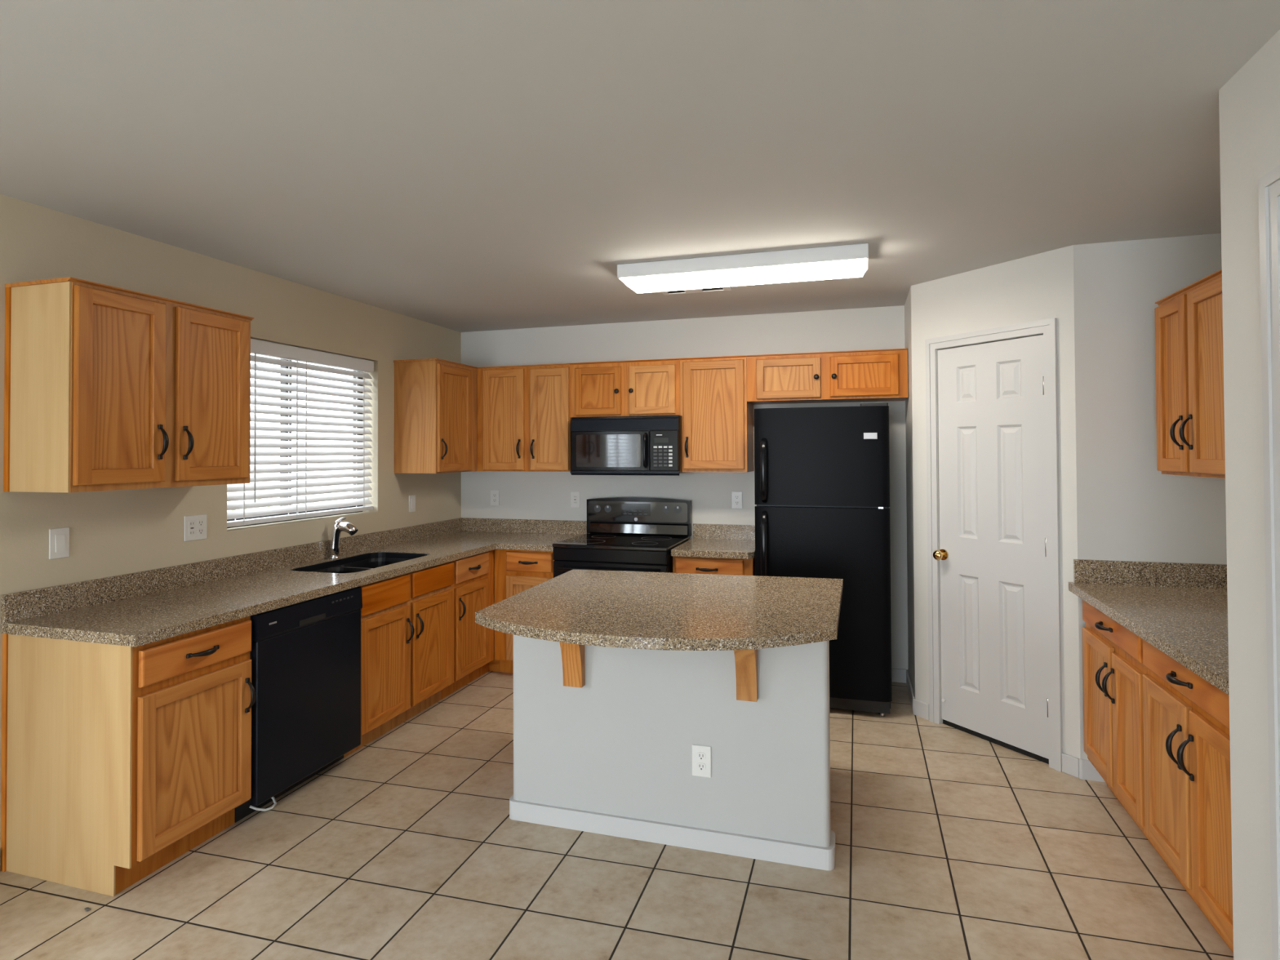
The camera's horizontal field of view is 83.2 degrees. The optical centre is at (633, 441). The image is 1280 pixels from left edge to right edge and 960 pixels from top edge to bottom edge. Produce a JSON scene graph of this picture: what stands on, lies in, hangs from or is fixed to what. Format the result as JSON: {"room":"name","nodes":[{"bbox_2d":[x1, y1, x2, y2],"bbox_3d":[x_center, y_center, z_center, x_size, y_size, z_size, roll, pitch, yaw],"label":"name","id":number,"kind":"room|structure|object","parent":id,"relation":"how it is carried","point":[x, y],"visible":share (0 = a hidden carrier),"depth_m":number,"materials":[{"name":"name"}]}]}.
{"room":"kitchen","nodes":[
{"label":"kitchen","id":0,"kind":"room"},
{"bbox_2d":[0,194,461,871],"bbox_3d":[-3.042,0.293,0.382,0.160,2.431,11.300,-1,-1,17],"label":"wall","id":1,"kind":"structure","parent":0,"point":[112,533],"depth_m":3.25,"materials":[{"name":"beige paint"}]},
{"bbox_2d":[48,527,69,559],"bbox_3d":[-2.209,0.392,2.779,0.011,0.116,0.073,-1,-1,17],"label":"light switch","id":2,"kind":"object","parent":1,"relation":"attached to","point":[59,538],"visible":1,"depth_m":2.77,"materials":[{"name":"white plastic"}]},
{"bbox_2d":[3,276,253,493],"bbox_3d":[-1.974,-0.191,2.933,0.379,0.752,0.802,-1,-1,17],"label":"upper cabinet","id":3,"kind":"object","parent":1,"relation":"attached to","point":[107,388],"visible":1,"depth_m":2.68,"materials":[{"name":"brown wood"}]},
{"bbox_2d":[183,514,207,541],"bbox_3d":[-2.032,0.401,3.354,0.009,0.116,0.120,-1,-1,17],"label":"electrical outlet","id":4,"kind":"object","parent":1,"relation":"attached to","point":[195,526],"visible":1,"depth_m":3.35,"materials":[{"name":"white plastic"}]},
{"bbox_2d":[188,520,195,535],"bbox_3d":[-2.037,0.401,3.331,0.002,0.068,0.033,-1,-1,17],"label":"receptacle","id":5,"kind":"object","parent":4,"relation":"attached to","point":[191,523],"depth_m":3.33,"materials":[{"name":"grey plastic"}]},
{"bbox_2d":[197,520,204,525],"bbox_3d":[-2.023,0.382,3.376,0.002,0.028,0.034,-1,-1,17],"label":"receptacle","id":6,"kind":"object","parent":4,"relation":"attached to","point":[200,522],"depth_m":3.37,"materials":[{"name":"grey plastic"}]},
{"bbox_2d":[197,528,204,534],"bbox_3d":[-2.023,0.421,3.375,0.002,0.028,0.034,-1,-1,17],"label":"receptacle","id":7,"kind":"object","parent":4,"relation":"attached to","point":[200,531],"depth_m":3.37,"materials":[{"name":"grey plastic"}]},
{"bbox_2d":[226,358,362,528],"bbox_3d":[-1.944,-0.039,4.126,0.040,0.975,1.163,-1,-1,17],"label":"window","id":8,"kind":"structure","parent":1,"relation":"in","point":[282,366],"depth_m":4.08,"materials":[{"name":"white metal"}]},
{"bbox_2d":[226,338,373,527],"bbox_3d":[-1.858,-0.046,4.100,0.070,0.955,1.139,-1,-1,17],"label":"window blind","id":9,"kind":"object","parent":8,"relation":"attached to","point":[258,347],"visible":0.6,"depth_m":4.08,"materials":[{"name":"white plastic"}]},
{"bbox_2d":[408,494,415,512],"bbox_3d":[-1.525,0.431,4.989,0.011,0.116,0.073,-1,-1,17],"label":"light switch","id":10,"kind":"object","parent":1,"relation":"attached to","point":[411,498],"visible":1,"depth_m":4.98,"materials":[{"name":"white plastic"}]},
{"bbox_2d":[393,358,477,473],"bbox_3d":[-1.333,-0.162,5.001,0.379,0.752,0.541,-1,-1,17],"label":"upper cabinet","id":11,"kind":"object","parent":1,"relation":"attached to","point":[435,399],"visible":1,"depth_m":4.78,"materials":[{"name":"brown wood"}]},
{"bbox_2d":[0,671,1233,959],"bbox_3d":[-0.834,1.528,-0.318,5.050,0.080,11.500,-1,-1,17],"label":"floor","id":12,"kind":"structure","parent":0,"point":[951,843],"depth_m":2.50,"materials":[{"name":"beige tile"}]},
{"bbox_2d":[0,615,256,896],"bbox_3d":[-1.871,1.115,2.731,0.671,0.848,0.505,-1,-1,17],"label":"base cabinet","id":13,"kind":"object","parent":12,"relation":"on","point":[118,762],"visible":1,"depth_m":2.53,"materials":[{"name":"brown wood"}]},
{"bbox_2d":[248,796,276,811],"bbox_3d":[-1.539,1.519,3.016,0.062,0.039,0.110,-1,-1,17],"label":"cord","id":14,"kind":"object","parent":12,"relation":"on","point":[272,797],"visible":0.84,"depth_m":3.00,"materials":[{"name":"white plastic"}]},
{"bbox_2d":[234,586,362,822],"bbox_3d":[-1.694,1.123,3.281,0.608,0.844,0.644,-1,-1,17],"label":"dishwasher","id":15,"kind":"object","parent":12,"relation":"on","point":[305,655],"visible":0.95,"depth_m":3.13,"materials":[{"name":"black plastic"}]},
{"bbox_2d":[343,560,453,757],"bbox_3d":[-1.476,1.132,4.009,0.670,0.848,0.867,-1,-1,17],"label":"base cabinet","id":16,"kind":"object","parent":12,"relation":"on","point":[406,620],"visible":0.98,"depth_m":3.85,"materials":[{"name":"brown wood"}]},
{"bbox_2d":[0,517,586,647],"bbox_3d":[-1.297,0.637,3.941,1.060,0.138,3.158,-1,-1,17],"label":"countertop","id":17,"kind":"structure","parent":16,"relation":"on","point":[135,609],"depth_m":3.20,"materials":[{"name":"beige stone"}]},
{"bbox_2d":[328,516,358,559],"bbox_3d":[-1.664,0.553,4.145,0.175,0.238,0.060,0,-1,13],"label":"faucet","id":18,"kind":"object","parent":17,"relation":"on","point":[346,526],"visible":1,"depth_m":4.13,"materials":[{"name":"silver metal"}]},
{"bbox_2d":[290,551,429,573],"bbox_3d":[-1.502,0.791,4.029,0.447,0.235,0.780,-1,-1,17],"label":"sink","id":19,"kind":"object","parent":17,"relation":"in","point":[361,562],"visible":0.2,"depth_m":4.29,"materials":[{"name":"black"}]},
{"bbox_2d":[441,549,493,699],"bbox_3d":[-1.271,1.141,4.671,0.671,0.848,0.516,-1,-1,17],"label":"base cabinet","id":20,"kind":"object","parent":12,"relation":"on","point":[473,588],"visible":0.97,"depth_m":4.54,"materials":[{"name":"brown wood"}]},
{"bbox_2d":[484,549,554,673],"bbox_3d":[-0.710,1.144,5.055,0.599,0.848,0.671,-1,-1,17],"label":"base cabinet","id":21,"kind":"object","parent":12,"relation":"on","point":[515,571],"visible":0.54,"depth_m":4.79,"materials":[{"name":"brown wood"}]},
{"bbox_2d":[552,496,692,577],"bbox_3d":[-0.062,0.977,4.811,0.767,1.170,0.739,-1,-1,17],"label":"range","id":22,"kind":"object","parent":12,"relation":"on","point":[630,533],"visible":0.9,"depth_m":4.95,"materials":[{"name":"black metal"}]},
{"bbox_2d":[552,533,689,551],"bbox_3d":[-0.064,0.669,4.813,0.766,0.024,0.615,-1,-1,17],"label":"cooktop","id":23,"kind":"object","parent":22,"relation":"in","point":[588,541],"depth_m":4.68,"materials":[{"name":"black glass"}]},
{"bbox_2d":[509,635,835,871],"bbox_3d":[0.189,1.110,3.041,1.283,0.848,0.880,-1,-1,17],"label":"kitchen island","id":24,"kind":"object","parent":12,"relation":"on","point":[604,737],"visible":0.7,"depth_m":2.74,"materials":[{"name":"grey paint"}]},
{"bbox_2d":[475,568,843,650],"bbox_3d":[0.161,0.665,2.978,1.335,0.038,1.303,-1,-1,17],"label":"island countertop","id":25,"kind":"structure","parent":24,"relation":"on","point":[620,609],"depth_m":2.72,"materials":[{"name":"beige stone"}]},
{"bbox_2d":[692,744,711,777],"bbox_3d":[0.257,1.202,2.710,0.073,0.116,0.008,-1,-1,17],"label":"electrical outlet","id":26,"kind":"object","parent":24,"relation":"attached to","point":[701,755],"visible":1,"depth_m":2.71,"materials":[{"name":"white plastic"}]},
{"bbox_2d":[697,751,706,759],"bbox_3d":[0.256,1.182,2.708,0.034,0.028,0.002,-1,-1,17],"label":"receptacle","id":27,"kind":"object","parent":26,"relation":"attached to","point":[700,755],"depth_m":2.71,"materials":[{"name":"grey plastic"}]},
{"bbox_2d":[697,762,706,770],"bbox_3d":[0.256,1.221,2.707,0.034,0.028,0.002,-1,-1,17],"label":"receptacle","id":28,"kind":"object","parent":26,"relation":"attached to","point":[700,766],"depth_m":2.71,"materials":[{"name":"grey plastic"}]},
{"bbox_2d":[672,555,755,575],"bbox_3d":[0.565,1.133,4.660,0.494,0.848,0.671,-1,-1,17],"label":"base cabinet","id":29,"kind":"object","parent":12,"relation":"on","point":[692,565],"visible":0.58,"depth_m":4.38,"materials":[{"name":"brown wood"}]},
{"bbox_2d":[671,523,755,559],"bbox_3d":[0.570,0.639,4.679,0.503,0.138,0.644,-1,-1,17],"label":"countertop","id":30,"kind":"structure","parent":29,"relation":"on","point":[708,540],"depth_m":4.76,"materials":[{"name":"beige stone"}]},
{"bbox_2d":[754,402,892,716],"bbox_3d":[1.163,0.671,4.413,0.752,1.758,0.763,-1,-1,17],"label":"refrigerator","id":31,"kind":"object","parent":12,"relation":"on","point":[822,474],"visible":0.75,"depth_m":4.08,"materials":[{"name":"black metal"}]},
{"bbox_2d":[1082,600,1175,875],"bbox_3d":[2.179,1.097,2.811,0.655,0.848,0.715,-1,-1,17],"label":"base cabinet","id":32,"kind":"object","parent":12,"relation":"on","point":[1113,669],"visible":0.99,"depth_m":2.81,"materials":[{"name":"brown wood"}]},
{"bbox_2d":[1142,639,1233,952],"bbox_3d":[1.965,1.087,2.120,0.655,0.848,0.729,-1,-1,17],"label":"base cabinet","id":33,"kind":"object","parent":12,"relation":"on","point":[1187,739],"visible":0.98,"depth_m":2.17,"materials":[{"name":"brown wood"}]},
{"bbox_2d":[1068,559,1229,695],"bbox_3d":[2.078,0.597,2.489,0.646,0.143,1.496,-1,-1,17],"label":"countertop","id":34,"kind":"structure","parent":33,"relation":"on","point":[1180,609],"depth_m":2.83,"materials":[{"name":"beige stone"}]},
{"bbox_2d":[0,0,1279,332],"bbox_3d":[-0.845,-0.993,-0.280,5.050,0.100,11.500,-1,-1,17],"label":"ceiling","id":35,"kind":"structure","parent":0,"point":[460,166],"depth_m":2.14,"materials":[{"name":"grey paint"}]},
{"bbox_2d":[660,286,731,295],"bbox_3d":[0.354,-0.877,4.150,0.400,0.008,0.175,-1,-1,17],"label":"ceiling vent","id":36,"kind":"object","parent":35,"relation":"in","point":[726,288],"visible":0.39,"depth_m":4.19,"materials":[{"name":"white metal"}]},
{"bbox_2d":[617,243,868,293],"bbox_3d":[0.527,-0.839,3.552,1.199,0.103,0.235,-1,-1,17],"label":"ceiling light","id":37,"kind":"object","parent":35,"relation":"attached to","point":[845,261],"visible":1,"depth_m":3.46,"materials":[{"name":"white plastic"}]},
{"bbox_2d":[619,258,866,293],"bbox_3d":[0.527,-0.805,3.551,1.183,0.034,0.219,-1,-1,17],"label":"diffuser","id":38,"kind":"object","parent":37,"relation":"attached to","point":[801,269],"depth_m":3.48,"materials":[{"name":"white plastic"}]},
{"bbox_2d":[461,305,907,670],"bbox_3d":[0.330,0.350,5.169,3.450,2.431,0.140,-1,-1,17],"label":"wall","id":39,"kind":"structure","parent":0,"point":[522,495],"depth_m":5.08,"materials":[{"name":"grey paint"}]},
{"bbox_2d":[490,490,498,505],"bbox_3d":[-1.059,0.432,5.520,0.073,0.116,0.008,-1,-1,17],"label":"electrical outlet","id":40,"kind":"object","parent":39,"relation":"attached to","point":[494,494],"visible":1,"depth_m":5.52,"materials":[{"name":"white plastic"}]},
{"bbox_2d":[476,363,571,471],"bbox_3d":[-0.747,-0.161,5.237,0.725,0.752,0.379,-1,-1,17],"label":"upper cabinet","id":41,"kind":"object","parent":39,"relation":"attached to","point":[523,420],"visible":1,"depth_m":5.10,"materials":[{"name":"brown wood"}]},
{"bbox_2d":[570,491,579,507],"bbox_3d":[-0.427,0.430,5.324,0.073,0.116,0.009,-1,-1,17],"label":"electrical outlet","id":42,"kind":"object","parent":39,"relation":"attached to","point":[575,495],"visible":1,"depth_m":5.32,"materials":[{"name":"white plastic"}]},
{"bbox_2d":[573,494,577,504],"bbox_3d":[-0.427,0.430,5.322,0.033,0.068,0.002,-1,-1,17],"label":"receptacle","id":43,"kind":"object","parent":42,"relation":"attached to","point":[575,496],"depth_m":5.32,"materials":[{"name":"grey plastic"}]},
{"bbox_2d":[568,358,679,417],"bbox_3d":[-0.024,-0.355,5.023,0.784,0.377,0.366,-1,-1,17],"label":"upper cabinet","id":44,"kind":"object","parent":39,"relation":"attached to","point":[633,388],"visible":0.99,"depth_m":4.88,"materials":[{"name":"brown wood"}]},
{"bbox_2d":[570,414,690,475],"bbox_3d":[-0.011,0.031,4.963,0.756,0.394,0.460,-1,-1,17],"label":"microwave","id":45,"kind":"object","parent":44,"relation":"attached to","point":[639,445],"visible":0.98,"depth_m":4.78,"materials":[{"name":"black"}]},
{"bbox_2d":[679,355,754,472],"bbox_3d":[0.560,-0.173,4.832,0.440,0.752,0.379,-1,-1,17],"label":"upper cabinet","id":46,"kind":"object","parent":39,"relation":"attached to","point":[717,415],"visible":1,"depth_m":4.70,"materials":[{"name":"brown wood"}]},
{"bbox_2d":[693,523,755,540],"bbox_3d":[0.662,0.624,4.978,0.503,0.100,0.019,-1,-1,17],"label":"backsplash","id":47,"kind":"structure","parent":39,"relation":"attached to","point":[729,531],"depth_m":4.98,"materials":[{"name":"beige stone"}]},
{"bbox_2d":[731,491,742,508],"bbox_3d":[0.717,0.404,4.971,0.073,0.116,0.008,-1,-1,17],"label":"electrical outlet","id":48,"kind":"object","parent":39,"relation":"attached to","point":[736,496],"visible":1,"depth_m":4.97,"materials":[{"name":"white plastic"}]},
{"bbox_2d":[746,348,907,404],"bbox_3d":[1.237,-0.408,4.633,0.972,0.296,0.366,-1,-1,17],"label":"upper cabinet","id":49,"kind":"object","parent":39,"relation":"attached to","point":[874,375],"visible":1,"depth_m":4.50,"materials":[{"name":"brown wood"}]},
{"bbox_2d":[891,667,906,683],"bbox_3d":[1.356,1.511,4.755,0.835,0.088,0.012,-1,-1,17],"label":"baseboard","id":50,"kind":"structure","parent":39,"relation":"attached to","point":[898,675],"depth_m":4.64,"materials":[{"name":"grey"}]},
{"bbox_2d":[904,286,915,697],"bbox_3d":[1.716,0.332,4.362,0.083,2.431,0.583,-1,-1,17],"label":"wall","id":51,"kind":"structure","parent":0,"point":[908,338],"depth_m":4.34,"materials":[{"name":"grey paint"}]},
{"bbox_2d":[906,669,915,713],"bbox_3d":[1.675,1.503,4.355,0.012,0.088,0.561,-1,-1,17],"label":"baseboard","id":52,"kind":"structure","parent":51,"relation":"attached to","point":[910,691],"depth_m":4.31,"materials":[{"name":"grey wood"}]},
{"bbox_2d":[911,244,1079,759],"bbox_3d":[1.857,0.321,3.721,0.110,2.431,0.914,0,-1,-29],"label":"wall","id":53,"kind":"structure","parent":0,"point":[1039,286],"depth_m":3.57,"materials":[{"name":"grey paint"}]},
{"bbox_2d":[913,698,928,719],"bbox_3d":[1.612,1.499,4.033,0.013,0.088,0.106,0,-1,-28],"label":"baseboard","id":54,"kind":"structure","parent":53,"relation":"attached to","point":[921,708],"depth_m":4.03,"materials":[{"name":"grey wood"}]},
{"bbox_2d":[933,334,1048,764],"bbox_3d":[1.833,0.516,3.688,0.162,2.039,0.610,0,-1,-29],"label":"door","id":55,"kind":"structure","parent":53,"relation":"in","point":[992,555],"depth_m":3.66,"materials":[{"name":"grey"}]},
{"bbox_2d":[924,317,1062,772],"bbox_3d":[1.808,0.483,3.676,0.016,2.108,0.727,0,-1,-29],"label":"trim","id":56,"kind":"structure","parent":53,"relation":"attached to","point":[1048,327],"depth_m":3.41,"materials":[{"name":"grey"}]},
{"bbox_2d":[1061,752,1079,777],"bbox_3d":[2.007,1.486,3.308,0.013,0.088,0.078,0,-1,-29],"label":"baseboard","id":57,"kind":"structure","parent":53,"relation":"attached to","point":[1070,764],"depth_m":3.30,"materials":[{"name":"grey wood"}]},
{"bbox_2d":[1073,233,1226,759],"bbox_3d":[2.397,0.311,3.241,0.739,2.431,0.121,-1,-1,17],"label":"wall","id":58,"kind":"structure","parent":0,"point":[1127,509],"depth_m":3.24,"materials":[{"name":"grey paint"}]},
{"bbox_2d":[1079,759,1105,782],"bbox_3d":[2.083,1.485,3.252,0.126,0.088,0.012,-1,-1,17],"label":"baseboard","id":59,"kind":"structure","parent":58,"relation":"attached to","point":[1087,771],"depth_m":3.25,"materials":[{"name":"grey wood"}]},
{"bbox_2d":[1073,559,1226,589],"bbox_3d":[2.088,0.577,2.486,0.624,0.105,1.496,-1,-1,17],"label":"backsplash","id":60,"kind":"structure","parent":58,"relation":"attached to","point":[1199,575],"depth_m":3.19,"materials":[{"name":"beige stone"}]},
{"bbox_2d":[1218,29,1279,959],"bbox_3d":[0.692,0.236,-2.196,0.782,2.431,8.280,-1,-1,17],"label":"wall","id":61,"kind":"structure","parent":0,"point":[1249,102],"depth_m":1.77,"materials":[{"name":"grey paint"}]},
{"bbox_2d":[1257,164,1279,959],"bbox_3d":[1.328,0.443,1.208,0.018,2.117,0.944,-1,-1,17],"label":"trim","id":62,"kind":"structure","parent":61,"relation":"attached to","point":[1268,185],"depth_m":1.64,"materials":[{"name":"grey wood"}]},
{"bbox_3d":[2.449,0.298,2.378,0.130,2.431,1.499,-1,-1,17],"label":"wall","id":63,"kind":"structure","parent":0,"visible":0},
{"bbox_2d":[1154,269,1225,478],"bbox_3d":[2.267,-0.238,2.666,0.377,0.743,0.867,-1,-1,17],"label":"upper cabinet","id":64,"kind":"object","parent":63,"relation":"attached to","point":[1189,356],"visible":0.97,"depth_m":2.77,"materials":[{"name":"brown wood"}]},
{"bbox_3d":[-4.942,1.778,4.353,5.835,0.100,10.500,-1,-1,17],"label":"ground","id":65,"kind":"structure","parent":0,"visible":0},
{"bbox_2d":[226,447,314,511],"bbox_3d":[-5.845,0.840,4.907,0.200,1.800,10.000,-1,-1,17],"label":"wall","id":66,"kind":"structure","parent":65,"relation":"on","point":[250,447],"depth_m":8.96,"materials":[{"name":"white paint"}]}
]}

